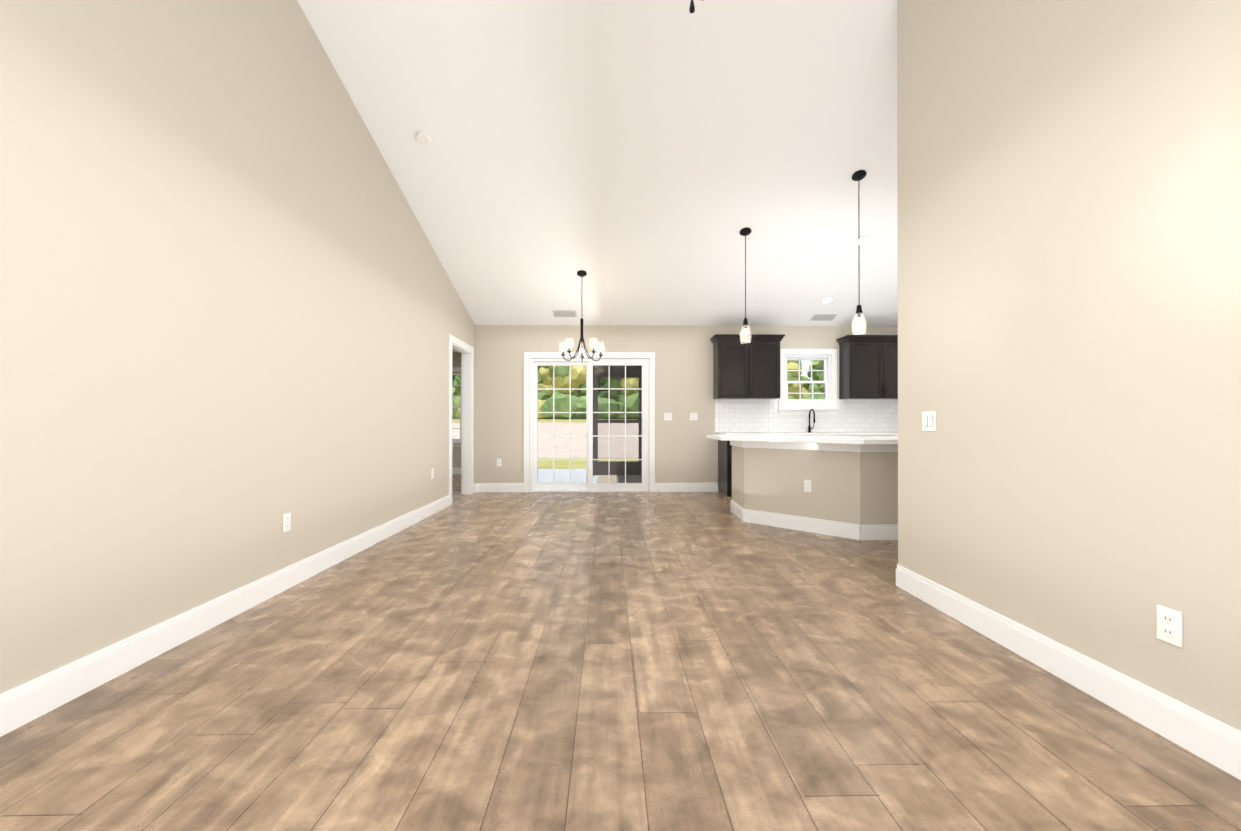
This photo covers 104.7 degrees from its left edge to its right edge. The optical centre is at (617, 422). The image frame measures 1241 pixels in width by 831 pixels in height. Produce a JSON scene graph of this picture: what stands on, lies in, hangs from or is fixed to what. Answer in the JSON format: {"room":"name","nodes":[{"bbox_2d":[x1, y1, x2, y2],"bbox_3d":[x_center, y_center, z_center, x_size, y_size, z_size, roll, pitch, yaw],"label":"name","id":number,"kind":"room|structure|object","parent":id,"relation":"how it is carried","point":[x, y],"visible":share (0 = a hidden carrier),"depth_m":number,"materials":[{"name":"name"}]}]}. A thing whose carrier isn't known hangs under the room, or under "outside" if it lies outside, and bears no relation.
{"room":"living room","nodes":[
{"label":"living room","id":0,"kind":"room"},
{"bbox_2d":[0,0,474,693],"bbox_3d":[-2.140,-1.135,2.736,0.120,4.355,9.240,0,0,-1],"label":"wall","id":1,"kind":"structure","parent":0,"point":[234,314],"depth_m":2.31,"materials":[{"name":"beige paint"}]},
{"bbox_2d":[0,495,449,736],"bbox_3d":[-2.061,0.973,2.142,0.016,0.136,7.820,0,0,-1],"label":"baseboard","id":2,"kind":"structure","parent":1,"relation":"attached to","point":[24,703],"depth_m":2.16,"materials":[{"name":"white wood"}]},
{"bbox_2d":[283,513,290,532],"bbox_3d":[-2.080,0.628,3.008,0.009,0.114,0.070,0,0,-1],"label":"electrical outlet","id":3,"kind":"object","parent":1,"relation":"attached to","point":[286,522],"visible":1,"depth_m":3.00,"materials":[{"name":"white plastic"}]},
{"bbox_2d":[431,469,433,478],"bbox_3d":[-2.128,0.589,5.492,0.009,0.114,0.070,0,0,-1],"label":"electrical outlet","id":4,"kind":"object","parent":1,"relation":"attached to","point":[432,473],"visible":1,"depth_m":5.49,"materials":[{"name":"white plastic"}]},
{"bbox_2d":[449,334,473,504],"bbox_3d":[-2.214,-0.033,6.587,0.160,2.170,1.070,0,0,-1],"label":"trim","id":5,"kind":"structure","parent":1,"relation":"attached to","point":[465,350],"depth_m":7.02,"materials":[{"name":"white wood"}]},
{"bbox_2d":[452,352,460,467],"bbox_3d":[-4.207,-0.201,9.855,3.980,2.520,0.120,0,0,-1],"label":"wall","id":6,"kind":"structure","parent":0,"point":[456,451],"depth_m":9.81,"materials":[{"name":"beige paint"}]},
{"bbox_2d":[452,367,460,446],"bbox_3d":[-3.376,-0.316,9.836,1.120,1.630,0.150,0,0,-1],"label":"window","id":7,"kind":"structure","parent":6,"relation":"in","point":[456,371],"depth_m":9.85,"materials":[{"name":"white"}]},
{"bbox_2d":[452,468,460,473],"bbox_3d":[-4.205,0.991,9.785,3.740,0.136,0.016,0,0,-1],"label":"baseboard","id":8,"kind":"structure","parent":6,"relation":"attached to","point":[454,470],"depth_m":9.79,"materials":[{"name":"white wood"}]},
{"bbox_2d":[297,0,897,326],"bbox_3d":[1.458,-2.436,4.423,7.420,1.985,6.030,0,0,-1],"label":"ceiling slope","id":9,"kind":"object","parent":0,"point":[642,162],"visible":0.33,"depth_m":4.22,"materials":[{"name":"white paint"}]},
{"bbox_2d":[415,131,431,145],"bbox_3d":[-1.667,-2.430,4.104,0.134,0.067,0.132,0,0,-1],"label":"smoke detector","id":10,"kind":"object","parent":9,"relation":"attached to","point":[422,138],"visible":0.98,"depth_m":4.08,"materials":[{"name":"white plastic"}]},
{"bbox_2d":[552,310,576,316],"bbox_3d":[-0.770,-1.574,6.932,0.340,0.058,0.173,0,0,-1],"label":"air vent","id":11,"kind":"object","parent":9,"relation":"attached to","point":[560,313],"visible":1,"depth_m":6.91,"materials":[{"name":"grey metal"}]},
{"bbox_2d":[559,270,604,361],"bbox_3d":[-0.455,-1.333,6.010,0.587,1.109,0.569,0,0,-1],"label":"chandelier","id":12,"kind":"object","parent":9,"relation":"hanging from","point":[581,273],"visible":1,"depth_m":5.98,"materials":[{"name":"black metal"}]},
{"bbox_2d":[740,227,750,342],"bbox_3d":[1.402,-1.500,5.264,0.128,1.245,0.128,0,0,-1],"label":"pendant light","id":13,"kind":"object","parent":9,"relation":"hanging from","point":[746,231],"visible":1,"depth_m":5.26,"materials":[{"name":"black metal"}]},
{"bbox_2d":[810,314,837,320],"bbox_3d":[3.038,-1.552,7.075,0.340,0.058,0.173,0,0,-1],"label":"air vent","id":14,"kind":"object","parent":9,"relation":"attached to","point":[823,317],"visible":1,"depth_m":7.06,"materials":[{"name":"grey metal"}]},
{"bbox_2d":[821,297,833,303],"bbox_3d":[2.896,-1.692,6.623,0.170,0.054,0.164,0,0,-1],"label":"recessed light","id":15,"kind":"object","parent":9,"relation":"attached to","point":[826,300],"visible":1,"depth_m":6.62,"materials":[{"name":"white"}]},
{"bbox_2d":[852,170,866,333],"bbox_3d":[2.276,-1.598,4.520,0.128,1.518,0.128,0,0,-1],"label":"pendant light","id":16,"kind":"object","parent":9,"relation":"hanging from","point":[859,175],"visible":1,"depth_m":4.52,"materials":[{"name":"black metal"}]},
{"bbox_2d":[854,236,869,245],"bbox_3d":[2.769,-2.059,5.431,0.170,0.054,0.164,0,0,-1],"label":"recessed light","id":17,"kind":"object","parent":9,"relation":"attached to","point":[864,240],"visible":0.96,"depth_m":5.42,"materials":[{"name":"white plastic"}]},
{"bbox_2d":[0,474,1240,830],"bbox_3d":[-0.480,1.096,4.052,11.370,0.100,11.920,0,0,-1],"label":"floor","id":18,"kind":"structure","parent":0,"point":[590,662],"depth_m":1.74,"materials":[{"name":"brown wood"}]},
{"bbox_2d":[718,440,731,496],"bbox_3d":[1.859,0.623,7.012,0.661,0.860,0.568,0,0,-1],"label":"base cabinet","id":19,"kind":"object","parent":18,"relation":"on","point":[725,467],"depth_m":6.85,"materials":[{"name":"black wood"}]},
{"bbox_2d":[716,433,897,435],"bbox_3d":[3.236,0.171,7.024,3.475,0.040,0.598,0,0,-1],"label":"countertop","id":20,"kind":"structure","parent":19,"relation":"on","point":[806,434],"depth_m":6.72,"materials":[{"name":"white stone"}]},
{"bbox_2d":[808,409,814,432],"bbox_3d":[2.930,-0.027,7.180,0.101,0.356,0.211,0,0,-1],"label":"faucet","id":21,"kind":"object","parent":20,"relation":"on","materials":[{"name":"black metal"}]},
{"bbox_2d":[730,442,789,528],"bbox_3d":[1.412,0.618,4.988,0.151,0.860,1.456,0,0,-1],"label":"kitchen island","id":22,"kind":"object","parent":18,"relation":"on","point":[760,474],"depth_m":4.92,"materials":[{"name":"beige paint"}]},
{"bbox_2d":[790,446,897,539],"bbox_3d":[3.249,0.618,5.023,3.523,0.860,1.456,0,0,-1],"label":"kitchen island","id":23,"kind":"object","parent":18,"relation":"on","point":[853,494],"depth_m":4.35,"materials":[{"name":"beige paint"}]},
{"bbox_2d":[706,434,897,445],"bbox_3d":[3.038,0.178,4.962,3.948,0.069,1.880,0,0,-1],"label":"countertop","id":24,"kind":"structure","parent":23,"relation":"on","point":[746,439],"depth_m":4.58,"materials":[{"name":"white stone"}]},
{"bbox_2d":[804,480,811,491],"bbox_3d":[1.821,0.607,4.594,0.070,0.114,0.009,0,0,44],"label":"electrical outlet","id":25,"kind":"object","parent":23,"relation":"attached to","point":[807,485],"visible":1,"depth_m":4.59,"materials":[{"name":"white plastic"}]},
{"bbox_2d":[475,325,897,491],"bbox_3d":[1.402,-0.232,7.362,7.380,2.570,0.120,0,0,-1],"label":"wall","id":26,"kind":"structure","parent":0,"point":[686,450],"depth_m":7.29,"materials":[{"name":"beige paint"}]},
{"bbox_2d":[474,483,523,492],"bbox_3d":[-1.796,0.985,7.223,0.740,0.136,0.030,0,0,-1],"label":"baseboard","id":27,"kind":"structure","parent":26,"relation":"attached to","point":[478,487],"depth_m":7.22,"materials":[{"name":"white wood"}]},
{"bbox_2d":[497,459,501,465],"bbox_3d":[-1.796,0.603,7.234,0.070,0.114,0.009,0,0,-1],"label":"electrical outlet","id":28,"kind":"object","parent":26,"relation":"attached to","point":[499,462],"visible":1,"depth_m":7.23,"materials":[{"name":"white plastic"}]},
{"bbox_2d":[530,358,648,491],"bbox_3d":[-0.432,0.039,7.309,1.804,2.026,0.145,0,0,-1],"label":"sliding door","id":29,"kind":"structure","parent":26,"relation":"in","point":[589,485],"depth_m":7.29,"materials":[{"name":"glass"}]},
{"bbox_2d":[524,352,654,491],"bbox_3d":[-0.431,-0.007,7.256,1.990,2.120,0.020,0,0,-1],"label":"door frame","id":30,"kind":"structure","parent":26,"relation":"attached to","point":[529,355],"depth_m":7.25,"materials":[{"name":"white wood"}]},
{"bbox_2d":[664,413,671,419],"bbox_3d":[0.763,-0.092,7.283,0.116,0.114,0.011,0,0,-1],"label":"light switch","id":31,"kind":"object","parent":26,"relation":"attached to","point":[667,416],"visible":1,"depth_m":7.28,"materials":[{"name":"white plastic"}]},
{"bbox_2d":[655,483,717,491],"bbox_3d":[1.043,0.985,7.284,0.960,0.136,0.016,0,0,-1],"label":"baseboard","id":32,"kind":"structure","parent":26,"relation":"attached to","point":[659,487],"depth_m":7.28,"materials":[{"name":"white wood"}]},
{"bbox_2d":[690,413,697,419],"bbox_3d":[1.153,-0.092,7.290,0.116,0.114,0.011,0,0,-1],"label":"light switch","id":33,"kind":"object","parent":26,"relation":"attached to","point":[693,416],"visible":1,"depth_m":7.29,"materials":[{"name":"white plastic"}]},
{"bbox_2d":[710,334,784,398],"bbox_3d":[1.917,-0.819,7.127,1.020,0.923,0.367,0,0,-1],"label":"upper cabinet","id":34,"kind":"object","parent":26,"relation":"attached to","point":[746,370],"visible":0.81,"depth_m":7.00,"materials":[{"name":"black wood"}]},
{"bbox_2d":[715,399,897,431],"bbox_3d":[3.221,-0.104,7.331,3.497,0.505,0.009,0,0,-1],"label":"tile backsplash","id":35,"kind":"structure","parent":26,"relation":"attached to","point":[763,415],"depth_m":7.32,"materials":[{"name":"white tile"}]},
{"bbox_2d":[777,349,838,414],"bbox_3d":[2.902,-0.622,7.364,0.940,1.010,0.165,0,0,-1],"label":"kitchen window","id":36,"kind":"structure","parent":26,"relation":"in","point":[828,357],"depth_m":7.32,"materials":[{"name":"white wood"}]},
{"bbox_2d":[839,339,897,398],"bbox_3d":[3.926,-0.789,7.190,1.061,0.865,0.317,0,0,-1],"label":"upper cabinet","id":37,"kind":"object","parent":26,"relation":"attached to","point":[868,366],"depth_m":7.04,"materials":[{"name":"black wood"}]},
{"bbox_2d":[897,0,1240,730],"bbox_3d":[1.900,-1.140,0.632,0.120,4.355,4.880,0,0,-1],"label":"wall","id":38,"kind":"structure","parent":0,"point":[1069,282],"depth_m":1.88,"materials":[{"name":"beige paint"}]},
{"bbox_2d":[922,411,935,430],"bbox_3d":[1.793,-0.007,2.764,0.011,0.114,0.116,0,0,-1],"label":"light switch","id":39,"kind":"object","parent":38,"relation":"attached to","point":[928,420],"visible":1,"depth_m":2.75,"materials":[{"name":"white plastic"}]},
{"bbox_2d":[896,564,1240,779],"bbox_3d":[1.831,0.970,0.694,0.016,0.136,4.776,0,0,-1],"label":"baseboard","id":40,"kind":"structure","parent":38,"relation":"attached to","point":[1208,738],"depth_m":1.79,"materials":[{"name":"white wood"}]},
{"bbox_2d":[1157,605,1182,647],"bbox_3d":[1.817,0.670,1.579,0.009,0.114,0.070,0,0,-1],"label":"electrical outlet","id":41,"kind":"object","parent":38,"relation":"attached to","point":[1169,625],"visible":1,"depth_m":1.57,"materials":[{"name":"white plastic"}]},
{"bbox_3d":[1.546,-2.876,-0.206,7.420,1.128,3.230,0,0,-1],"label":"ceiling slope","id":42,"kind":"object","parent":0,"visible":0},
{"bbox_2d":[689,0,702,12],"bbox_3d":[0.217,-2.204,1.331,1.380,2.182,1.316,0,0,-1],"label":"ceiling fan","id":43,"kind":"object","parent":42,"relation":"hanging from","point":[692,8],"visible":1,"depth_m":1.30,"materials":[{"name":"black metal"}]},
{"label":"outside","id":44,"kind":"structure","parent":0,"visible":0},
{"bbox_2d":[452,419,638,468],"bbox_3d":[-1.386,0.583,78.625,300.000,1.519,142.470,0,0,-1],"label":"lawn","id":45,"kind":"structure","parent":44,"point":[560,465],"depth_m":14.39,"materials":[{"name":"green plant"}]},
{"bbox_2d":[452,375,460,394],"bbox_3d":[-15.241,-3.577,48.493,4.578,6.638,3.006,0,0,-1],"label":"tree","id":46,"kind":"object","parent":45,"relation":"on","point":[454,392],"depth_m":47.16,"materials":[{"name":"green plant"}]},
{"bbox_2d":[453,375,460,393],"bbox_3d":[-13.900,-3.693,44.713,3.992,6.851,3.011,0,0,-1],"label":"tree","id":47,"kind":"object","parent":45,"relation":"on","point":[457,381],"depth_m":43.90,"materials":[{"name":"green plant"}]},
{"bbox_2d":[538,367,566,399],"bbox_3d":[-7.086,-3.081,49.676,3.765,5.650,2.622,0,0,-1],"label":"tree","id":48,"kind":"object","parent":45,"relation":"on","point":[541,379],"depth_m":48.91,"materials":[{"name":"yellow plant"}]},
{"bbox_2d":[540,366,585,393],"bbox_3d":[-5.124,-4.326,44.479,5.302,8.116,3.667,0,0,-1],"label":"tree","id":49,"kind":"object","parent":45,"relation":"on","point":[562,376],"depth_m":43.53,"materials":[{"name":"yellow plant"}]},
{"bbox_2d":[573,390,585,397],"bbox_3d":[-3.378,-3.510,53.215,3.620,6.525,3.388,0,0,-1],"label":"tree","id":50,"kind":"object","parent":45,"relation":"on","point":[578,394],"depth_m":52.41,"materials":[{"name":"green plant"}]},
{"bbox_2d":[576,378,599,393],"bbox_3d":[-3.073,-4.621,49.467,4.324,8.729,3.832,0,0,-1],"label":"tree","id":51,"kind":"object","parent":45,"relation":"on","point":[582,386],"depth_m":48.22,"materials":[{"name":"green plant"}]},
{"bbox_2d":[598,378,619,401],"bbox_3d":[-1.424,-3.634,49.190,3.149,6.755,2.548,0,0,-1],"label":"tree","id":52,"kind":"object","parent":45,"relation":"on","point":[603,381],"depth_m":48.21,"materials":[{"name":"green plant"}]},
{"bbox_2d":[605,378,638,395],"bbox_3d":[0.884,-3.950,43.647,4.555,7.361,4.014,0,0,-1],"label":"tree","id":53,"kind":"object","parent":45,"relation":"on","point":[632,384],"depth_m":42.83,"materials":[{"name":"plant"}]},
{"bbox_2d":[452,378,823,418],"bbox_3d":[3.791,-3.307,50.429,111.663,6.086,22.178,0,0,-1],"label":"hedge","id":54,"kind":"object","parent":45,"relation":"on","point":[544,405],"depth_m":40.04,"materials":[{"name":"green plant"}]},
{"bbox_2d":[787,360,801,397],"bbox_3d":[15.982,-3.760,46.486,4.034,6.994,3.128,0,0,-1],"label":"tree","id":55,"kind":"object","parent":45,"relation":"on","point":[791,375],"depth_m":45.45,"materials":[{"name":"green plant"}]},
{"bbox_2d":[790,360,809,398],"bbox_3d":[19.362,-3.828,52.611,3.692,7.158,3.477,0,0,-1],"label":"tree","id":56,"kind":"object","parent":45,"relation":"on","point":[805,386],"depth_m":51.52,"materials":[{"name":"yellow plant"}]},
{"bbox_2d":[807,360,822,386],"bbox_3d":[22.889,-4.153,50.268,5.273,7.798,3.678,0,0,-1],"label":"tree","id":57,"kind":"object","parent":45,"relation":"on","point":[817,364],"depth_m":50.20,"materials":[{"name":"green plant"}]},
{"bbox_2d":[819,373,823,392],"bbox_3d":[22.285,-2.808,49.163,3.283,5.102,2.183,0,0,-1],"label":"tree","id":58,"kind":"object","parent":45,"relation":"on","point":[821,386],"depth_m":49.07,"materials":[{"name":"green plant"}]},
{"bbox_2d":[452,422,638,457],"bbox_3d":[-0.838,0.525,49.865,300.000,1.500,220.000,0,0,-1],"label":"ground","id":59,"kind":"structure","parent":44,"point":[560,429],"depth_m":23.52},
{"bbox_2d":[538,469,597,482],"bbox_3d":[0.075,1.118,9.286,4.520,0.080,3.776,0,0,-1],"label":"patio","id":60,"kind":"structure","parent":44,"point":[565,473],"depth_m":9.58,"materials":[{"name":"concrete"}]},
{"bbox_2d":[593,365,641,482],"bbox_3d":[1.441,-0.208,8.740,7.250,2.570,2.626,0,0,-1],"label":"porch","id":61,"kind":"object","parent":60,"relation":"on","point":[616,469],"depth_m":9.79,"materials":[{"name":"brown metal"}]}
]}

